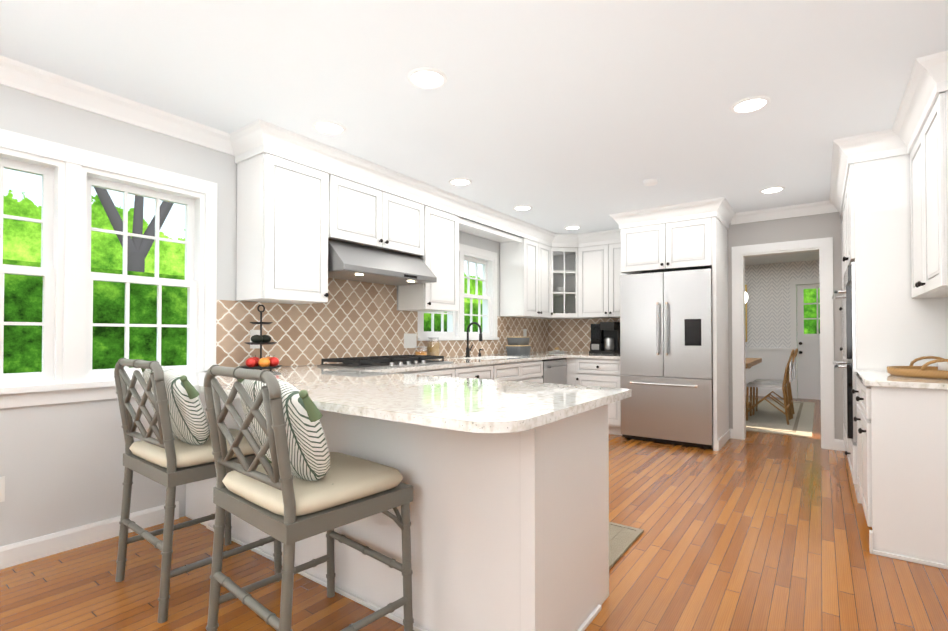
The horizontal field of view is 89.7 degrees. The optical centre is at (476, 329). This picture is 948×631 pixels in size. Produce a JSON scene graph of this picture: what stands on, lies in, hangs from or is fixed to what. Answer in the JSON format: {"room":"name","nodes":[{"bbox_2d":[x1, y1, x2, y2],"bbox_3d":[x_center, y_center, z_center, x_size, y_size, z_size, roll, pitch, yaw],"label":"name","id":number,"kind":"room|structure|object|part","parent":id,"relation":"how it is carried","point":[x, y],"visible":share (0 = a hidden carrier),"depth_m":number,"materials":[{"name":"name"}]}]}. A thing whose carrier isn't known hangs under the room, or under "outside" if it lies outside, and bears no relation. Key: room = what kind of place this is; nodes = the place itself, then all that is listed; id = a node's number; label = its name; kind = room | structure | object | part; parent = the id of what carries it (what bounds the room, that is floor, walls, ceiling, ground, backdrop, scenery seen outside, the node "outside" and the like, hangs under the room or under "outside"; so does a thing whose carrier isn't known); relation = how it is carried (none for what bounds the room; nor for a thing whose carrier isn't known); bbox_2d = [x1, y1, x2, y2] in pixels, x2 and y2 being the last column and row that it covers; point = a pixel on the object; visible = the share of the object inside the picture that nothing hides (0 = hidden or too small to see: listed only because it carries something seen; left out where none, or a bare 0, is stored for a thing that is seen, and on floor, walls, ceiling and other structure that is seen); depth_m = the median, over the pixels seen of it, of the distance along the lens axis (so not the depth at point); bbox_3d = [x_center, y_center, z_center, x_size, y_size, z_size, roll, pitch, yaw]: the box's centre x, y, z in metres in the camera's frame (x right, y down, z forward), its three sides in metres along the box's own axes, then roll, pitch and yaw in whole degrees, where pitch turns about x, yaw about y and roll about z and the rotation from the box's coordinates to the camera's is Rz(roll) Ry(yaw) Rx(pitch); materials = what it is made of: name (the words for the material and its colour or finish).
{"room":"kitchen","nodes":[
{"label":"kitchen","id":0,"kind":"room"},
{"bbox_2d":[0,84,547,546],"bbox_3d":[-1.598,-0.056,3.395,0.150,2.440,9.150,-1,-1,36],"label":"wall","id":1,"kind":"structure","parent":0,"point":[62,466],"depth_m":2.56,"materials":[{"name":"white paint"}]},
{"bbox_2d":[0,476,4,501],"bbox_3d":[-2.303,0.770,2.271,0.009,0.120,0.080,-1,-1,36],"label":"wall outlet","id":2,"kind":"object","parent":1,"relation":"attached to","point":[2,488],"visible":1,"depth_m":2.30,"materials":[{"name":"white plastic"}]},
{"bbox_2d":[0,501,178,569],"bbox_3d":[-2.965,1.085,1.345,0.015,0.105,3.890,-1,-1,36],"label":"baseboard","id":3,"kind":"structure","parent":1,"relation":"attached to","point":[21,552],"depth_m":2.50,"materials":[{"name":"white wood"}]},
{"bbox_2d":[0,129,216,408],"bbox_3d":[-2.179,-0.289,2.555,0.195,1.345,1.463,-1,-1,36],"label":"window","id":4,"kind":"structure","parent":1,"relation":"in","point":[71,176],"depth_m":2.55,"materials":[{"name":"white wood"}]},
{"bbox_2d":[0,55,234,155],"bbox_3d":[-2.845,-1.248,1.480,0.085,0.105,4.260,-1,-1,36],"label":"crown molding","id":5,"kind":"structure","parent":1,"relation":"attached to","point":[17,75],"depth_m":2.61,"materials":[{"name":"white wood"}]},
{"bbox_2d":[229,120,332,303],"bbox_3d":[-1.367,-0.736,3.285,0.342,1.083,0.579,-1,-1,36],"label":"upper cabinet","id":6,"kind":"object","parent":1,"relation":"attached to","point":[293,217],"depth_m":3.16,"materials":[{"name":"white wood"}]},
{"bbox_3d":[0.587,-1.188,4.189,2.475,0.154,4.324,-1,-1,36],"label":"crown","id":7,"kind":"part","parent":6,"relation":"part of","materials":[{"name":"white wood"}]},
{"bbox_2d":[333,151,384,249],"bbox_3d":[-1.069,-0.730,3.705,0.350,1.083,0.578,-1,-1,36],"label":"upper cabinet","id":8,"kind":"object","parent":1,"relation":"attached to","point":[358,209],"depth_m":3.63,"materials":[{"name":"white wood"}]},
{"bbox_2d":[216,278,547,367],"bbox_3d":[-0.324,-0.174,5.026,0.008,0.937,4.716,-1,-1,36],"label":"tile backsplash","id":9,"kind":"structure","parent":1,"relation":"attached to","point":[350,318],"depth_m":3.91,"materials":[{"name":"beige tile"}]},
{"bbox_2d":[250,330,259,348],"bbox_3d":[-1.542,0.068,3.325,0.005,0.130,0.075,-1,-1,36],"label":"outlet","id":10,"kind":"object","parent":9,"relation":"attached to","point":[252,332],"depth_m":3.32,"materials":[{"name":"white plastic"}]},
{"bbox_2d":[404,333,416,347],"bbox_3d":[-0.635,0.110,4.578,0.008,0.140,0.170,-1,-1,36],"label":"outlet","id":11,"kind":"object","parent":9,"relation":"attached to","point":[410,340],"depth_m":4.57,"materials":[{"name":"white plastic"}]},
{"bbox_2d":[523,329,526,336],"bbox_3d":[0.646,0.058,6.356,0.005,0.130,0.080,-1,-1,36],"label":"outlet","id":12,"kind":"object","parent":9,"relation":"attached to","point":[524,330],"depth_m":6.35,"materials":[{"name":"white plastic"}]},
{"bbox_2d":[328,239,436,285],"bbox_3d":[-0.837,-0.532,3.890,0.492,0.251,0.998,-1,-1,36],"label":"range hood","id":13,"kind":"object","parent":1,"relation":"attached to","point":[353,262],"visible":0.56,"depth_m":3.72,"materials":[{"name":"silver metal"}]},
{"bbox_2d":[385,171,432,310],"bbox_3d":[-0.731,-0.724,4.173,0.350,1.083,0.577,-1,-1,36],"label":"upper cabinet","id":14,"kind":"object","parent":1,"relation":"attached to","point":[408,224],"depth_m":4.14,"materials":[{"name":"white wood"}]},
{"bbox_2d":[420,191,460,311],"bbox_3d":[-0.457,-0.719,4.552,0.350,1.083,0.493,-1,-1,36],"label":"upper cabinet","id":15,"kind":"object","parent":1,"relation":"attached to","point":[446,226],"depth_m":4.49,"materials":[{"name":"white wood"}]},
{"bbox_2d":[417,243,498,340],"bbox_3d":[-0.216,-0.411,5.288,0.180,1.060,1.420,-1,-1,36],"label":"window","id":16,"kind":"structure","parent":1,"relation":"in","point":[487,259],"depth_m":5.51,"materials":[{"name":"white wood"}]},
{"bbox_2d":[461,199,528,317],"bbox_3d":[0.057,-0.710,5.264,0.350,1.083,1.380,-1,-1,36],"label":"upper cabinet","id":17,"kind":"object","parent":1,"relation":"attached to","point":[514,250],"depth_m":5.69,"materials":[{"name":"white wood"}]},
{"bbox_2d":[529,227,536,318],"bbox_3d":[0.547,-0.701,5.943,0.350,1.083,0.412,-1,-1,36],"label":"upper cabinet","id":18,"kind":"object","parent":1,"relation":"attached to","point":[532,230],"depth_m":5.84,"materials":[{"name":"white wood"}]},
{"bbox_2d":[537,227,552,318],"bbox_3d":[0.735,-0.698,6.194,0.360,1.083,0.458,-1,-1,36],"label":"upper cabinet","id":19,"kind":"object","parent":1,"relation":"attached to","point":[544,252],"depth_m":6.09,"materials":[{"name":"white wood"}]},
{"bbox_2d":[553,243,580,314],"bbox_3d":[1.158,-0.647,6.296,0.312,0.870,0.311,-1,-1,36],"label":"upper cabinet","id":20,"kind":"object","parent":1,"relation":"attached to","point":[566,273],"depth_m":6.32,"materials":[{"name":"white wood"}]},
{"bbox_2d":[548,318,619,351],"bbox_3d":[1.642,0.082,6.507,1.410,0.463,0.007,-1,-1,36],"label":"tile backsplash","id":21,"kind":"structure","parent":1,"relation":"attached to","point":[569,335],"depth_m":6.72,"materials":[{"name":"beige tile"}]},
{"bbox_2d":[573,243,612,318],"bbox_3d":[1.616,-0.619,6.313,0.518,0.928,0.359,-1,-1,36],"label":"upper cabinet","id":22,"kind":"object","parent":1,"relation":"attached to","point":[595,262],"depth_m":6.16,"materials":[{"name":"white wood"}]},
{"bbox_2d":[0,396,947,630],"bbox_3d":[1.661,1.216,3.492,6.200,0.100,13.150,-1,-1,36],"label":"floor","id":23,"kind":"structure","parent":0,"point":[750,534],"depth_m":2.27,"materials":[{"name":"brown wood"}]},
{"bbox_2d":[114,358,281,622],"bbox_3d":[-1.290,0.640,2.216,0.544,1.020,0.534,-1,-1,38],"label":"counter stool","id":24,"kind":"object","parent":23,"relation":"on","point":[178,450],"visible":0.75,"depth_m":2.01,"materials":[{"name":"grey paint"}]},
{"bbox_2d":[141,360,209,444],"bbox_3d":[-1.337,0.374,2.145,0.520,0.474,0.232,-1,-1,38],"label":"pillow","id":25,"kind":"object","parent":24,"relation":"on","point":[188,424],"depth_m":2.00,"materials":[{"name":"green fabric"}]},
{"bbox_3d":[-1.279,0.544,2.231,0.530,0.072,0.480,-1,-1,38],"label":"seat","id":26,"kind":"part","parent":24,"relation":"part of","materials":[{"name":"beige fabric"}]},
{"bbox_2d":[185,392,245,545],"bbox_3d":[-1.310,0.729,3.010,0.746,0.860,0.660,-1,-1,36],"label":"base cabinet","id":27,"kind":"object","parent":23,"relation":"on","point":[199,503],"depth_m":2.78,"materials":[{"name":"white wood"}]},
{"bbox_2d":[203,365,413,630],"bbox_3d":[-0.599,0.633,1.705,0.544,1.020,0.534,-1,-1,41],"label":"counter stool","id":28,"kind":"object","parent":23,"relation":"on","point":[300,482],"visible":1,"depth_m":1.54,"materials":[{"name":"grey paint"}]},
{"bbox_2d":[237,378,329,480],"bbox_3d":[-0.650,0.368,1.637,0.520,0.474,0.232,-1,-1,41],"label":"pillow","id":29,"kind":"object","parent":28,"relation":"on","point":[308,455],"depth_m":1.49,"materials":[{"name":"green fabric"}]},
{"bbox_3d":[-0.587,0.537,1.720,0.530,0.072,0.480,-1,-1,41],"label":"seat","id":30,"kind":"part","parent":28,"relation":"part of","materials":[{"name":"beige fabric"}]},
{"bbox_2d":[246,404,613,630],"bbox_3d":[-0.314,0.720,2.289,1.714,0.860,0.664,-1,-1,36],"label":"base cabinet","id":31,"kind":"object","parent":23,"relation":"on","point":[500,462],"depth_m":1.74,"materials":[{"name":"white wood"}]},
{"bbox_2d":[182,352,631,439],"bbox_3d":[0.562,0.298,4.073,2.547,0.030,5.206,-1,-1,36],"label":"countertop","id":32,"kind":"structure","parent":31,"relation":"on","point":[474,395],"depth_m":2.00,"materials":[{"name":"white stone"}]},
{"bbox_2d":[239,305,281,369],"bbox_3d":[-1.433,0.053,3.169,0.264,0.435,0.264,-1,-1,36],"label":"fruit stand","id":33,"kind":"object","parent":32,"relation":"on","point":[261,363],"visible":0.96,"depth_m":3.12,"materials":[{"name":"black metal"}]},
{"bbox_2d":[317,355,452,368],"bbox_3d":[-0.690,0.250,3.777,0.530,0.057,0.960,-1,-1,36],"label":"cooktop","id":34,"kind":"object","parent":32,"relation":"in","point":[372,362],"visible":1,"depth_m":3.58,"materials":[{"name":"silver metal"}]},
{"bbox_2d":[415,346,426,354],"bbox_3d":[-0.525,0.225,4.510,0.120,0.125,0.120,-1,-1,36],"label":"jar","id":35,"kind":"object","parent":32,"relation":"on","point":[420,353],"visible":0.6,"depth_m":4.47,"materials":[{"name":"clear glass"}]},
{"bbox_2d":[427,338,439,355],"bbox_3d":[-0.424,0.185,4.684,0.130,0.210,0.130,-1,-1,36],"label":"jar","id":36,"kind":"object","parent":32,"relation":"on","point":[433,348],"visible":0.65,"depth_m":4.63,"materials":[{"name":"clear glass"}]},
{"bbox_2d":[465,322,483,356],"bbox_3d":[0.034,0.109,5.191,0.221,0.376,0.275,-1,-1,36],"label":"faucet","id":37,"kind":"object","parent":32,"relation":"on","point":[468,349],"visible":0.96,"depth_m":5.13,"materials":[{"name":"black metal"}]},
{"bbox_2d":[506,337,530,354],"bbox_3d":[0.507,0.196,5.751,0.224,0.216,0.306,-1,-1,36],"label":"stacked containers","id":38,"kind":"object","parent":32,"relation":"on","point":[518,346],"visible":0.98,"depth_m":5.65,"materials":[{"name":"grey metal"}]},
{"bbox_2d":[546,347,565,352],"bbox_3d":[1.070,0.275,6.343,0.284,0.074,0.284,-1,-1,36],"label":"plate","id":39,"kind":"object","parent":32,"relation":"on","point":[556,350],"visible":0.94,"depth_m":6.32,"materials":[{"name":"white ceramic"}]},
{"bbox_2d":[589,322,619,353],"bbox_3d":[1.648,0.109,6.112,0.330,0.399,0.260,-1,-1,36],"label":"coffee maker","id":40,"kind":"object","parent":32,"relation":"on","point":[605,337],"visible":1,"depth_m":6.04,"materials":[{"name":"black plastic"}]},
{"bbox_2d":[542,358,567,383],"bbox_3d":[0.628,0.765,5.582,0.757,0.855,0.570,-1,-1,36],"label":"dishwasher","id":41,"kind":"object","parent":23,"relation":"on","point":[554,371],"visible":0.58,"depth_m":5.37,"materials":[{"name":"silver metal"}]},
{"bbox_2d":[566,360,630,434],"bbox_3d":[1.636,0.766,5.868,0.685,0.860,1.028,-1,-1,36],"label":"base cabinet","id":42,"kind":"object","parent":23,"relation":"on","point":[617,407],"depth_m":5.32,"materials":[{"name":"white wood"}]},
{"bbox_2d":[609,522,643,569],"bbox_3d":[0.370,1.149,2.748,0.980,0.014,0.630,-1,-1,36],"label":"mat","id":43,"kind":"object","parent":23,"relation":"on","point":[623,539],"visible":0.08,"depth_m":2.60,"materials":[{"name":"beige fabric"}]},
{"bbox_2d":[620,268,712,448],"bbox_3d":[2.121,0.300,5.175,0.900,1.775,0.802,-1,-1,36],"label":"refrigerator","id":44,"kind":"object","parent":23,"relation":"on","point":[666,349],"visible":0.96,"depth_m":4.87,"materials":[{"name":"silver metal"}]},
{"bbox_2d":[746,398,814,437],"bbox_3d":[3.499,1.210,7.389,2.820,0.014,3.350,-1,-1,36],"label":"area rug","id":45,"kind":"object","parent":23,"relation":"on","point":[767,417],"visible":0.19,"depth_m":6.22,"materials":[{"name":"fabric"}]},
{"bbox_2d":[745,358,761,407],"bbox_3d":[3.530,0.823,7.112,1.100,0.750,1.800,-1,-1,36],"label":"dining table","id":46,"kind":"object","parent":45,"relation":"on","point":[750,362],"visible":0.1,"depth_m":6.79,"materials":[{"name":"brown wood"}]},
{"bbox_2d":[746,349,793,424],"bbox_3d":[3.844,0.721,6.233,0.526,0.933,0.462,-1,-1,36],"label":"bistro chair","id":47,"kind":"object","parent":45,"relation":"on","point":[783,386],"visible":1,"depth_m":6.17,"materials":[{"name":"wood"},{"name":"fabric"}]},
{"bbox_2d":[752,348,797,418],"bbox_3d":[4.177,0.727,6.659,0.526,0.933,0.462,-1,-1,36],"label":"bistro chair","id":48,"kind":"object","parent":45,"relation":"on","point":[790,399],"visible":0.79,"depth_m":6.58,"materials":[{"name":"wood"},{"name":"fabric"}]},
{"bbox_2d":[829,50,947,569],"bbox_3d":[2.975,-0.056,3.346,0.750,2.440,2.808,-1,-1,36],"label":"tall cabinet","id":49,"kind":"object","parent":23,"relation":"on","point":[891,198],"visible":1,"depth_m":2.28,"materials":[{"name":"white wood"}]},
{"bbox_3d":[2.975,-1.199,3.361,0.750,0.154,2.808,-1,-1,36],"label":"crown","id":50,"kind":"part","parent":49,"relation":"part of","materials":[{"name":"white wood"}]},
{"bbox_2d":[887,356,947,378],"bbox_3d":[2.593,0.210,2.678,0.440,0.107,0.440,-1,-1,36],"label":"rattan tray","id":51,"kind":"object","parent":49,"relation":"on","point":[925,370],"visible":0.98,"depth_m":2.62,"materials":[{"name":"brown wicker"}]},
{"bbox_2d":[938,362,947,370],"bbox_3d":[2.694,0.212,2.716,0.093,0.075,0.094,-1,-1,36],"label":"cup","id":52,"kind":"object","parent":51,"relation":"on","point":[942,365],"visible":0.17,"depth_m":2.70,"materials":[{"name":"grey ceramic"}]},
{"bbox_2d":[0,0,947,265],"bbox_3d":[1.661,-1.324,3.525,6.200,0.100,13.150,-1,-1,36],"label":"ceiling","id":53,"kind":"structure","parent":0,"point":[587,116],"depth_m":2.46,"materials":[{"name":"white paint"}]},
{"bbox_2d":[312,120,345,134],"bbox_3d":[-0.934,-1.276,3.024,0.201,0.010,0.202,0,-1,27],"label":"recessed light","id":54,"kind":"object","parent":53,"relation":"in","point":[323,126],"depth_m":3.01,"materials":[{"name":"white"}]},
{"bbox_2d":[407,67,446,88],"bbox_3d":[-0.253,-1.283,2.446,0.201,0.010,0.202,0,-1,27],"label":"recessed light","id":55,"kind":"object","parent":53,"relation":"in","point":[426,78],"depth_m":2.44,"materials":[{"name":"white plastic"}]},
{"bbox_2d":[449,178,471,185],"bbox_3d":[-0.139,-1.262,4.090,0.201,0.010,0.202,0,-1,27],"label":"recessed light","id":56,"kind":"object","parent":53,"relation":"in","point":[455,181],"depth_m":4.07,"materials":[{"name":"white"}]},
{"bbox_2d":[513,205,532,210],"bbox_3d":[0.478,-1.251,4.927,0.201,0.010,0.202,0,-1,27],"label":"recessed light","id":57,"kind":"object","parent":53,"relation":"in","point":[521,207],"depth_m":4.91,"materials":[{"name":"white plastic"}]},
{"bbox_2d":[564,226,580,229],"bbox_3d":[1.172,-1.239,5.820,0.201,0.010,0.202,0,-1,27],"label":"recessed light","id":58,"kind":"object","parent":53,"relation":"in","point":[567,227],"depth_m":5.80,"materials":[{"name":"white"}]},
{"bbox_2d":[643,179,657,185],"bbox_3d":[1.484,-1.252,4.065,0.118,0.030,0.118,0,-1,24],"label":"recessed light","id":59,"kind":"object","parent":53,"relation":"in","point":[648,182],"depth_m":4.03,"materials":[{"name":"white plastic"}]},
{"bbox_2d":[730,96,770,113],"bbox_3d":[1.564,-1.280,2.725,0.201,0.010,0.202,0,-1,27],"label":"recessed light","id":60,"kind":"object","parent":53,"relation":"in","point":[755,103],"depth_m":2.71,"materials":[{"name":"white"}]},
{"bbox_2d":[759,186,784,193],"bbox_3d":[2.675,-1.259,4.315,0.201,0.010,0.202,0,-1,27],"label":"recessed light","id":61,"kind":"object","parent":53,"relation":"in","point":[775,189],"depth_m":4.30,"materials":[{"name":"white plastic"}]},
{"bbox_2d":[482,356,505,359],"bbox_3d":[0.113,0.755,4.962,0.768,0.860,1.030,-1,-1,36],"label":"sink","id":62,"kind":"object","parent":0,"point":[483,357],"depth_m":5.32,"materials":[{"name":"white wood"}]},
{"bbox_2d":[718,212,843,439],"bbox_3d":[3.192,-0.035,5.006,2.650,2.440,0.130,-1,-1,36],"label":"wall","id":63,"kind":"structure","parent":0,"point":[825,225],"depth_m":4.83,"materials":[{"name":"grey paint"}]},
{"bbox_2d":[613,239,652,317],"bbox_3d":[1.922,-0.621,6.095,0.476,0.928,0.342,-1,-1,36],"label":"upper cabinet","id":64,"kind":"object","parent":63,"relation":"attached to","point":[630,256],"depth_m":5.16,"materials":[{"name":"white wood"}]},
{"bbox_3d":[2.540,0.043,4.942,0.047,2.283,0.726,-1,-1,36],"label":"panel","id":65,"kind":"part","parent":64,"relation":"part of","materials":[{"name":"white wood"}]},
{"bbox_2d":[732,237,834,449],"bbox_3d":[3.194,0.140,5.002,0.885,2.090,0.166,-1,-1,36],"label":"door frame","id":66,"kind":"structure","parent":63,"relation":"attached to","point":[823,247],"depth_m":4.88,"materials":[{"name":"white wood"}]},
{"bbox_2d":[731,201,842,224],"bbox_3d":[3.388,-1.206,4.746,1.530,0.105,0.085,-1,-1,36],"label":"crown molding","id":67,"kind":"structure","parent":63,"relation":"attached to","point":[822,207],"depth_m":4.90,"materials":[{"name":"white wood"}]},
{"bbox_2d":[745,260,819,397],"bbox_3d":[5.466,0.014,8.778,6.200,2.440,0.150,-1,-1,36],"label":"wall","id":68,"kind":"structure","parent":0,"point":[768,308],"depth_m":8.73,"materials":[{"name":"paper"}]},
{"bbox_2d":[745,285,746,341],"bbox_3d":[4.754,-0.301,9.168,0.785,1.070,0.033,-1,-1,36],"label":"picture","id":69,"kind":"object","parent":68,"relation":"attached to","point":[746,316],"visible":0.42,"depth_m":8.93,"materials":[{"name":"wood"}]},
{"bbox_2d":[745,278,819,398],"bbox_3d":[5.413,0.173,8.703,6.200,2.120,0.030,-1,-1,36],"label":"trim","id":70,"kind":"structure","parent":68,"relation":"attached to","point":[772,365],"depth_m":8.66,"materials":[{"name":"white"}]},
{"bbox_2d":[797,284,820,399],"bbox_3d":[6.056,0.215,8.287,0.800,2.025,0.090,-1,-1,36],"label":"door","id":71,"kind":"structure","parent":68,"relation":"attached to","point":[808,368],"depth_m":8.44,"materials":[{"name":"white wood"}]},
{"label":"outside","id":72,"kind":"structure","parent":0,"visible":0},
{"bbox_2d":[3,168,481,373],"bbox_3d":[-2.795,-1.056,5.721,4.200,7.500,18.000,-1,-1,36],"label":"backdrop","id":73,"kind":"structure","parent":72,"point":[22,344],"depth_m":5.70,"materials":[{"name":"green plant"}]},
{"bbox_2d":[797,288,819,388],"bbox_3d":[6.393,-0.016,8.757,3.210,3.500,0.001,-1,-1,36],"label":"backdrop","id":74,"kind":"structure","parent":72,"point":[810,311],"depth_m":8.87,"materials":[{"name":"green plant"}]}
]}

